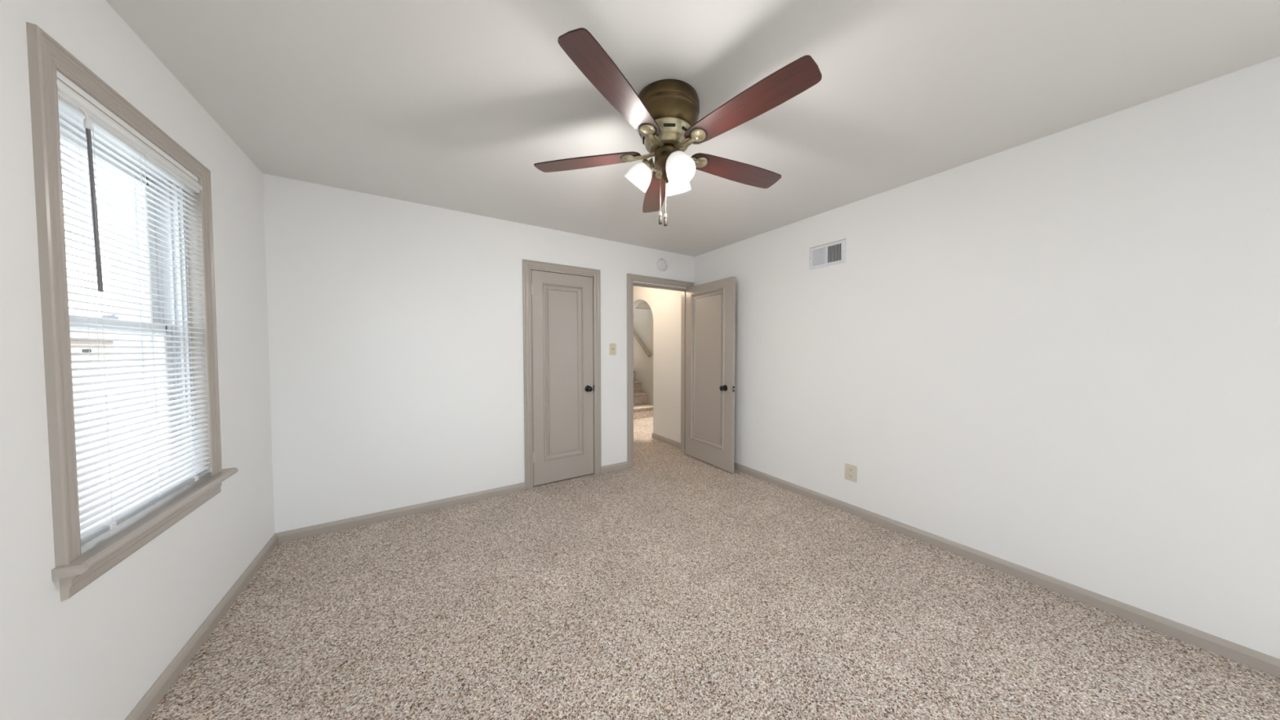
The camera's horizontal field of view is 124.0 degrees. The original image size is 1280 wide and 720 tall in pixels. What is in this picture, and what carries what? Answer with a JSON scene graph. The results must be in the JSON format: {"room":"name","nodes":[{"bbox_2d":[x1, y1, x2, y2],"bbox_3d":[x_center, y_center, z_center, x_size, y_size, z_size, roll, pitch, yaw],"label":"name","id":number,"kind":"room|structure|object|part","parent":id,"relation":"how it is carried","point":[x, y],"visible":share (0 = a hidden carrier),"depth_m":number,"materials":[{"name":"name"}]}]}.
{"room":"empty bedroom","nodes":[
{"label":"empty bedroom","id":0,"kind":"room"},
{"bbox_2d":[0,0,275,719],"bbox_3d":[-1.018,0.081,-0.164,0.180,2.440,5.600,-1,2,-32],"label":"wall","id":1,"kind":"structure","parent":0,"point":[92,654],"depth_m":1.10,"materials":[{"name":"white paint"}]},
{"bbox_2d":[26,22,238,601],"bbox_3d":[-1.907,-0.116,1.245,0.272,1.550,0.922,-1,2,-32],"label":"window","id":2,"kind":"structure","parent":1,"relation":"in","point":[77,566],"depth_m":1.17,"materials":[{"name":"beige paint"}]},
{"bbox_3d":[-1.942,-0.440,1.190,0.026,0.671,0.698,-1,2,-33],"label":"sash","id":3,"kind":"part","parent":2,"relation":"part of","materials":[{"name":"white plastic"}]},
{"bbox_3d":[-1.913,0.199,1.227,0.026,0.690,0.698,-1,2,-33],"label":"sash","id":4,"kind":"part","parent":2,"relation":"part of","materials":[{"name":"white plastic"}]},
{"bbox_3d":[-1.939,-0.116,1.201,0.170,1.381,0.762,-1,2,-33],"label":"frame","id":5,"kind":"part","parent":2,"relation":"part of","materials":[{"name":"white plastic"}]},
{"bbox_2d":[56,79,211,545],"bbox_3d":[-1.829,-0.132,1.270,0.048,1.341,0.742,-1,2,-32],"label":"mini blind","id":6,"kind":"object","parent":2,"relation":"attached to","point":[127,505],"visible":0.81,"depth_m":1.18,"materials":[{"name":"white plastic"}]},
{"bbox_3d":[-1.835,-0.779,1.248,0.037,0.046,0.742,-1,2,-33],"label":"head rail","id":7,"kind":"part","parent":6,"relation":"part of","materials":[{"name":"white plastic"}]},
{"bbox_3d":[-1.835,0.529,1.286,0.027,0.014,0.736,-1,2,-33],"label":"rail","id":8,"kind":"part","parent":6,"relation":"part of","materials":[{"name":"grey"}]},
{"bbox_2d":[124,533,278,719],"bbox_3d":[-0.933,1.265,-0.075,0.019,0.067,5.600,-1,2,-32],"label":"baseboard","id":9,"kind":"structure","parent":1,"relation":"attached to","point":[152,698],"depth_m":1.45,"materials":[{"name":"beige paint"}]},
{"bbox_2d":[262,173,694,533],"bbox_3d":[-0.944,-0.023,3.273,4.001,2.440,0.120,-1,2,-32],"label":"wall","id":10,"kind":"structure","parent":0,"point":[395,326],"depth_m":2.64,"materials":[{"name":"white paint"}]},
{"bbox_2d":[275,482,525,543],"bbox_3d":[-1.752,1.181,2.711,1.634,0.067,0.019,-1,2,-32],"label":"baseboard","id":11,"kind":"structure","parent":10,"relation":"attached to","point":[308,531],"depth_m":2.61,"materials":[{"name":"beige paint"}]},
{"bbox_2d":[522,259,601,489],"bbox_3d":[-0.758,0.137,3.358,0.774,2.115,0.185,-1,2,-32],"label":"door","id":12,"kind":"structure","parent":10,"relation":"in","point":[562,311],"depth_m":3.33,"materials":[{"name":"beige paint"}]},
{"bbox_3d":[-0.514,0.293,3.448,0.066,0.066,0.068,-1,2,-33],"label":"knob","id":13,"kind":"part","parent":12,"relation":"part of","materials":[{"name":"black metal"}]},
{"bbox_2d":[609,343,616,355],"bbox_3d":[-0.285,-0.114,3.606,0.078,0.124,0.021,-1,2,-32],"label":"light switch","id":14,"kind":"object","parent":10,"relation":"attached to","point":[612,346],"visible":1,"depth_m":3.61,"materials":[{"name":"beige plastic"}]},
{"bbox_2d":[601,461,627,473],"bbox_3d":[-0.273,1.152,3.653,0.324,0.067,0.019,-1,2,-32],"label":"baseboard","id":15,"kind":"structure","parent":10,"relation":"attached to","point":[606,468],"depth_m":3.65,"materials":[{"name":"beige paint"}]},
{"bbox_2d":[656,257,667,271],"bbox_3d":[0.264,-1.099,3.916,0.150,0.150,0.040,-1,2,-32],"label":"smoke detector","id":16,"kind":"object","parent":10,"relation":"attached to","point":[662,264],"visible":1,"depth_m":3.90,"materials":[{"name":"white plastic"}]},
{"bbox_2d":[626,273,735,472],"bbox_3d":[0.432,0.124,3.695,0.945,2.118,0.904,-1,2,-32],"label":"door","id":17,"kind":"structure","parent":10,"relation":"in","point":[708,310],"depth_m":3.79,"materials":[{"name":"beige paint"}]},
{"bbox_3d":[0.263,0.116,3.961,0.945,2.118,0.024,-1,2,-33],"label":"casing","id":18,"kind":"part","parent":17,"relation":"part of","materials":[{"name":"beige paint"}]},
{"bbox_3d":[0.873,0.296,3.578,0.069,0.066,0.066,-1,2,-33],"label":"knob","id":19,"kind":"part","parent":17,"relation":"part of","materials":[{"name":"black metal"}]},
{"bbox_2d":[633,308,653,405],"bbox_3d":[-0.002,-1.419,7.035,0.120,5.000,5.280,-1,2,-32],"label":"wall","id":20,"kind":"structure","parent":0,"point":[642,318],"depth_m":6.82,"materials":[{"name":"beige paint"}]},
{"bbox_2d":[633,330,650,356],"bbox_3d":[-0.315,-0.856,7.362,0.078,1.543,1.909,-1,2,-32],"label":"handrail","id":21,"kind":"object","parent":20,"relation":"attached to","point":[636,336],"visible":0.51,"depth_m":6.78,"materials":[{"name":"beige paint"}]},
{"bbox_2d":[105,0,1279,257],"bbox_3d":[0.608,-1.220,0.798,4.001,0.100,5.900,-1,2,-32],"label":"ceiling","id":22,"kind":"structure","parent":0,"point":[451,104],"depth_m":1.45,"materials":[{"name":"white paint"}]},
{"bbox_2d":[533,27,822,226],"bbox_3d":[0.164,-0.909,1.581,1.279,0.568,1.276,-1,2,-32],"label":"ceiling fan","id":23,"kind":"object","parent":22,"relation":"hanging from","point":[664,114],"visible":1,"depth_m":1.45,"materials":[{"name":"brown wood"}]},
{"bbox_3d":[-0.260,-0.980,1.685,0.545,0.006,0.129,1,11,14],"label":"blade","id":24,"kind":"part","parent":23,"relation":"part of","materials":[{"name":"brown wood"}]},
{"bbox_3d":[-0.074,-0.972,1.244,0.129,0.006,0.545,11,6,30],"label":"blade","id":25,"kind":"part","parent":23,"relation":"part of","materials":[{"name":"brown wood"}]},
{"bbox_3d":[-0.010,-0.890,1.664,0.129,0.135,0.135,-1,2,-33],"label":"lamp shade","id":26,"kind":"part","parent":23,"relation":"part of","materials":[{"name":"white glass"}]},
{"bbox_3d":[0.051,-0.929,1.623,0.061,0.073,0.099,-2,2,-43],"label":"lamp arm","id":27,"kind":"part","parent":23,"relation":"part of","materials":[{"name":"gold metal"}]},
{"bbox_3d":[0.095,-0.979,1.986,0.129,0.006,0.545,-9,2,-4],"label":"blade","id":28,"kind":"part","parent":23,"relation":"part of","materials":[{"name":"brown wood"}]},
{"bbox_3d":[0.095,-0.662,1.586,0.018,0.058,0.018,-1,2,-33],"label":"chain pull","id":29,"kind":"part","parent":23,"relation":"part of","materials":[{"name":"grey metal"}]},
{"bbox_3d":[0.119,-0.761,1.583,0.003,0.156,0.002,-1,2,-33],"label":"pull chain","id":30,"kind":"part","parent":23,"relation":"part of","materials":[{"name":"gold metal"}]},
{"bbox_3d":[0.119,-0.654,1.586,0.018,0.058,0.018,-1,2,-33],"label":"chain pull","id":31,"kind":"part","parent":23,"relation":"part of","materials":[{"name":"grey metal"}]},
{"bbox_3d":[0.189,-0.876,1.702,0.132,0.132,0.127,-1,2,-33],"label":"lamp shade","id":32,"kind":"part","parent":23,"relation":"part of","materials":[{"name":"white glass"}]},
{"bbox_3d":[0.167,-0.848,1.481,0.057,0.079,0.069,-1,2,-33],"label":"bulb","id":33,"kind":"part","parent":23,"relation":"part of","materials":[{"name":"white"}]},
{"bbox_3d":[0.169,-0.838,1.470,0.126,0.134,0.134,-1,2,-33],"label":"lamp shade","id":34,"kind":"part","parent":23,"relation":"part of","materials":[{"name":"white glass"}]},
{"bbox_3d":[0.490,-0.971,1.750,0.545,0.006,0.129,0,-7,-24],"label":"blade","id":35,"kind":"part","parent":23,"relation":"part of","materials":[{"name":"brown wood"}]},
{"bbox_3d":[0.387,-0.950,1.288,0.129,0.006,0.545,10,-4,-41],"label":"blade","id":36,"kind":"part","parent":23,"relation":"part of","materials":[{"name":"brown wood"}]},
{"bbox_2d":[146,417,1279,719],"bbox_3d":[0.144,1.280,2.499,4.640,0.120,8.820,-1,2,-32],"label":"floor","id":37,"kind":"structure","parent":0,"point":[672,584],"depth_m":1.57,"materials":[{"name":"carpet"}]},
{"bbox_2d":[633,370,653,419],"bbox_3d":[-0.832,-0.223,7.538,0.776,2.580,2.964,-1,2,-32],"label":"staircase","id":38,"kind":"structure","parent":37,"relation":"on","point":[642,410],"depth_m":6.59,"materials":[{"name":"carpet"}]},
{"bbox_2d":[633,56,1279,659],"bbox_3d":[1.105,-1.338,4.351,0.900,5.000,11.000,-1,2,-32],"label":"wall","id":39,"kind":"structure","parent":0,"point":[1056,355],"depth_m":1.79,"materials":[{"name":"white paint"}]},
{"bbox_2d":[651,432,680,448],"bbox_3d":[0.392,1.120,4.693,0.019,0.067,0.780,-1,2,-32],"label":"baseboard","id":40,"kind":"structure","parent":39,"relation":"attached to","point":[655,436],"depth_m":4.71,"materials":[{"name":"beige paint"}]},
{"bbox_2d":[809,238,846,270],"bbox_3d":[1.545,-0.872,2.819,0.022,0.189,0.300,-1,2,-32],"label":"air vent","id":41,"kind":"object","parent":39,"relation":"in","point":[833,253],"visible":1,"depth_m":2.81,"materials":[{"name":"white metal"}]},
{"bbox_2d":[844,463,857,482],"bbox_3d":[1.669,0.892,2.691,0.009,0.128,0.090,-1,2,-32],"label":"power outlet","id":42,"kind":"object","parent":39,"relation":"attached to","point":[851,471],"visible":1,"depth_m":2.69,"materials":[{"name":"beige plastic"}]},
{"bbox_2d":[733,462,1279,678],"bbox_3d":[2.171,1.203,1.903,0.019,0.067,5.600,-1,2,-32],"label":"baseboard","id":43,"kind":"structure","parent":39,"relation":"attached to","point":[1264,663],"depth_m":1.78,"materials":[{"name":"beige paint"}]},
{"label":"outside","id":44,"kind":"structure","parent":0,"visible":0},
{"bbox_2d":[71,358,119,502],"bbox_3d":[-137.467,0.714,46.663,340.000,0.100,380.000,-1,2,-32],"label":"ground","id":45,"kind":"structure","parent":44,"point":[107,363],"depth_m":12.46,"materials":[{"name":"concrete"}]},
{"bbox_2d":[70,328,114,358],"bbox_3d":[-129.062,-3.890,84.512,7.000,6.800,14.200,1,2,33],"label":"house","id":46,"kind":"structure","parent":45,"relation":"on","point":[77,335],"depth_m":79.86,"materials":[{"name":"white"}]},
{"bbox_3d":[-128.857,-2.028,79.208,0.030,1.200,1.200,1,2,33],"label":"pane","id":47,"kind":"part","parent":46,"relation":"part of","materials":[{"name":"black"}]},
{"bbox_2d":[105,165,140,483],"bbox_3d":[-3.444,0.227,2.326,0.160,3.400,0.160,-1,2,-32],"label":"porch post","id":48,"kind":"object","parent":45,"relation":"on","point":[114,276],"visible":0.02,"depth_m":2.25,"materials":[{"name":"white plastic"}]}
]}

